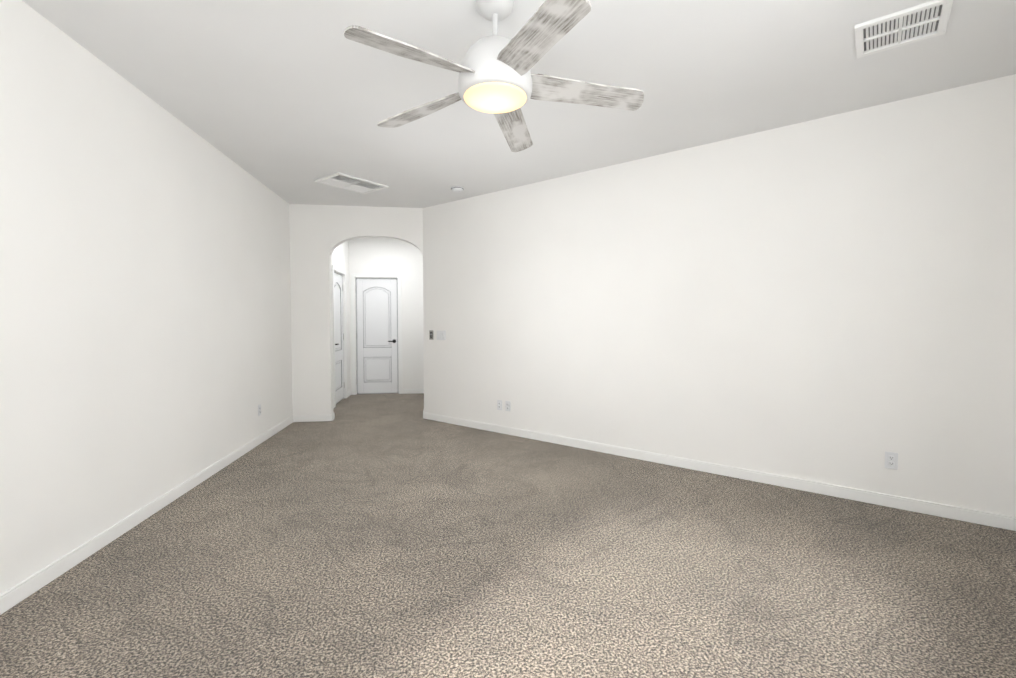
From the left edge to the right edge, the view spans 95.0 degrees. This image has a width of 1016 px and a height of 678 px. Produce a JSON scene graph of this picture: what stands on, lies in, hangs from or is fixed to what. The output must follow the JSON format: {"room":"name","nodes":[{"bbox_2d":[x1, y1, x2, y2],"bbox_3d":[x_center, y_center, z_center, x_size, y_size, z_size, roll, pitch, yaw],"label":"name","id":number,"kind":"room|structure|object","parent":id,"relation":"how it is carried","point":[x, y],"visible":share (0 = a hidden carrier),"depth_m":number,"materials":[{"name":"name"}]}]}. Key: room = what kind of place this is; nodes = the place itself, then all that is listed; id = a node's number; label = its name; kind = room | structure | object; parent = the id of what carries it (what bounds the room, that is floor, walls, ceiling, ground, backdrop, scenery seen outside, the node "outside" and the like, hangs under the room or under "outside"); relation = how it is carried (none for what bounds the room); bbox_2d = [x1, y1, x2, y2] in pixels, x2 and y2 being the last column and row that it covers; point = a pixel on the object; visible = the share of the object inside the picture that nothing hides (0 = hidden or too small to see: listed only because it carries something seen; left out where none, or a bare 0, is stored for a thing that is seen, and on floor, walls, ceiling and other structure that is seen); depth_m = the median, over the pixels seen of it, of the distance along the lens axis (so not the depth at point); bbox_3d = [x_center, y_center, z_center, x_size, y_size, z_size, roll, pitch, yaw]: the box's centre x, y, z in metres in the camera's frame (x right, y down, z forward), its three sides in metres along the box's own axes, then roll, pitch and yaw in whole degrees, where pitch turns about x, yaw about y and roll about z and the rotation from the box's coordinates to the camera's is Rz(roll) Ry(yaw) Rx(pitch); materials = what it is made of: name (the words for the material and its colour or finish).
{"room":"empty bedroom","nodes":[
{"label":"empty bedroom","id":0,"kind":"room"},
{"bbox_2d":[0,0,292,593],"bbox_3d":[-2.425,-0.221,3.156,0.120,2.740,5.668,0,2,-8],"label":"wall","id":1,"kind":"structure","parent":0,"point":[145,326],"depth_m":2.71,"materials":[{"name":"white paint"}]},
{"bbox_2d":[0,416,293,614],"bbox_3d":[-2.353,1.107,3.177,0.014,0.085,5.496,0,2,-8],"label":"baseboard","id":2,"kind":"structure","parent":1,"relation":"attached to","point":[11,597],"depth_m":2.68,"materials":[{"name":"paint"}]},
{"bbox_2d":[258,404,260,415],"bbox_3d":[-2.582,0.740,4.839,0.012,0.115,0.070,0,2,-8],"label":"outlet","id":3,"kind":"object","parent":1,"relation":"attached to","point":[259,410],"visible":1,"depth_m":4.83,"materials":[{"name":"white plastic"}]},
{"bbox_2d":[331,241,349,401],"bbox_3d":[-2.676,-0.361,7.089,0.120,2.740,2.200,0,2,-8],"label":"wall","id":4,"kind":"structure","parent":0,"point":[340,257],"depth_m":7.83,"materials":[{"name":"white paint"}]},
{"bbox_2d":[334,272,344,403],"bbox_3d":[-2.682,-0.020,7.307,0.047,2.030,0.769,0,2,-8],"label":"door","id":5,"kind":"structure","parent":4,"relation":"in","point":[339,334],"depth_m":7.39,"materials":[{"name":"paint"}]},
{"bbox_2d":[332,265,347,406],"bbox_3d":[-2.696,-0.051,7.300,0.138,2.106,0.904,0,2,-8],"label":"door frame","id":6,"kind":"structure","parent":4,"relation":"attached to","point":[335,268],"depth_m":7.66,"materials":[{"name":"paint"}]},
{"bbox_2d":[289,204,422,414],"bbox_3d":[-1.925,-0.323,6.021,1.640,2.740,0.120,0,2,-8],"label":"wall","id":7,"kind":"structure","parent":0,"point":[319,234],"depth_m":5.90,"materials":[{"name":"white paint"}]},
{"bbox_2d":[293,414,330,421],"bbox_3d":[-2.495,1.009,5.924,0.468,0.085,0.014,0,2,-8],"label":"baseboard","id":8,"kind":"structure","parent":7,"relation":"attached to","point":[307,418],"depth_m":5.92,"materials":[{"name":"paint"}]},
{"bbox_2d":[349,237,423,394],"bbox_3d":[-2.082,-0.402,8.219,1.360,2.740,0.120,0,2,-8],"label":"wall","id":9,"kind":"structure","parent":0,"point":[375,255],"depth_m":8.18,"materials":[{"name":"white paint"}]},
{"bbox_2d":[351,274,401,394],"bbox_3d":[-2.299,-0.084,8.194,0.854,2.106,0.138,0,2,-8],"label":"door frame","id":10,"kind":"structure","parent":9,"relation":"attached to","point":[353,276],"depth_m":8.11,"materials":[{"name":"paint"}]},
{"bbox_2d":[355,278,398,393],"bbox_3d":[-2.302,-0.051,8.180,0.719,2.030,0.047,0,2,-8],"label":"hall door","id":11,"kind":"structure","parent":9,"relation":"in","point":[377,327],"depth_m":8.17,"materials":[{"name":"paint"}]},
{"bbox_2d":[404,389,423,393],"bbox_3d":[-1.627,0.925,8.260,0.431,0.085,0.014,0,2,-8],"label":"baseboard","id":12,"kind":"structure","parent":9,"relation":"attached to","point":[411,391],"depth_m":8.25,"materials":[{"name":"paint"}]},
{"bbox_2d":[0,393,1015,677],"bbox_3d":[0.232,1.162,4.233,5.660,0.100,10.906,0,2,-8],"label":"floor","id":13,"kind":"structure","parent":0,"point":[390,535],"depth_m":2.30,"materials":[{"name":"carpet"}]},
{"bbox_2d":[22,0,1015,207],"bbox_3d":[0.232,-1.676,4.132,5.660,0.100,10.906,0,2,-8],"label":"ceiling","id":14,"kind":"structure","parent":0,"point":[290,101],"depth_m":2.77,"materials":[{"name":"white paint"}]},
{"bbox_2d":[315,172,387,193],"bbox_3d":[-1.654,-1.646,4.940,0.440,0.018,0.600,2,3,38],"label":"ceiling vent","id":15,"kind":"object","parent":14,"relation":"in","point":[349,182],"visible":1,"depth_m":4.92,"materials":[{"name":"white metal"}]},
{"bbox_2d":[451,186,462,191],"bbox_3d":[-0.557,-1.641,5.114,0.135,0.042,0.135,0,2,-8],"label":"smoke detector","id":16,"kind":"object","parent":14,"relation":"attached to","point":[456,188],"visible":1,"depth_m":5.07,"materials":[{"name":"white plastic"}]},
{"bbox_2d":[344,0,643,151],"bbox_3d":[-0.005,-1.325,2.165,1.320,0.462,1.370,0,2,-8],"label":"ceiling fan","id":17,"kind":"object","parent":14,"relation":"hanging from","point":[500,81],"visible":1,"depth_m":2.06,"materials":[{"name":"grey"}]},
{"bbox_2d":[854,0,952,57],"bbox_3d":[1.969,-1.553,2.335,0.360,0.018,0.340,2,3,38],"label":"ceiling vent","id":18,"kind":"object","parent":14,"relation":"in","point":[924,21],"visible":0.98,"depth_m":2.32,"materials":[{"name":"white metal"}]},
{"bbox_2d":[423,74,1015,516],"bbox_3d":[1.088,-0.266,4.420,5.490,2.740,0.122,2,3,38],"label":"wall","id":19,"kind":"structure","parent":0,"point":[829,300],"depth_m":3.59,"materials":[{"name":"white paint"}]},
{"bbox_2d":[429,330,432,339],"bbox_3d":[-0.988,-0.051,5.979,0.072,0.118,0.017,2,3,38],"label":"switch","id":20,"kind":"object","parent":19,"relation":"attached to","point":[430,334],"visible":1,"depth_m":5.98,"materials":[{"name":"grey plastic"}]},
{"bbox_2d":[437,331,445,339],"bbox_3d":[-0.847,-0.047,5.868,0.165,0.118,0.016,2,3,38],"label":"switch plate","id":21,"kind":"object","parent":19,"relation":"attached to","point":[441,335],"visible":1,"depth_m":5.86,"materials":[{"name":"white plastic"}]},
{"bbox_2d":[497,400,501,409],"bbox_3d":[-0.096,0.753,5.306,0.070,0.115,0.012,2,3,38],"label":"electrical outlet","id":22,"kind":"object","parent":19,"relation":"attached to","point":[499,404],"visible":1,"depth_m":5.30,"materials":[{"name":"white plastic"}]},
{"bbox_2d":[506,401,510,410],"bbox_3d":[-0.001,0.756,5.232,0.070,0.115,0.012,2,3,38],"label":"electrical outlet","id":23,"kind":"object","parent":19,"relation":"attached to","point":[508,405],"visible":1,"depth_m":5.22,"materials":[{"name":"white plastic"}]},
{"bbox_2d":[424,412,1015,530],"bbox_3d":[0.999,1.061,4.451,5.367,0.085,0.014,2,3,38],"label":"baseboard","id":24,"kind":"structure","parent":19,"relation":"attached to","point":[1007,522],"depth_m":3.61,"materials":[{"name":"paint"}]},
{"bbox_2d":[884,451,897,469],"bbox_3d":[2.613,0.829,3.170,0.070,0.115,0.012,2,3,38],"label":"electrical outlet","id":25,"kind":"object","parent":19,"relation":"attached to","point":[891,460],"visible":1,"depth_m":3.17,"materials":[{"name":"white plastic"}]}
]}

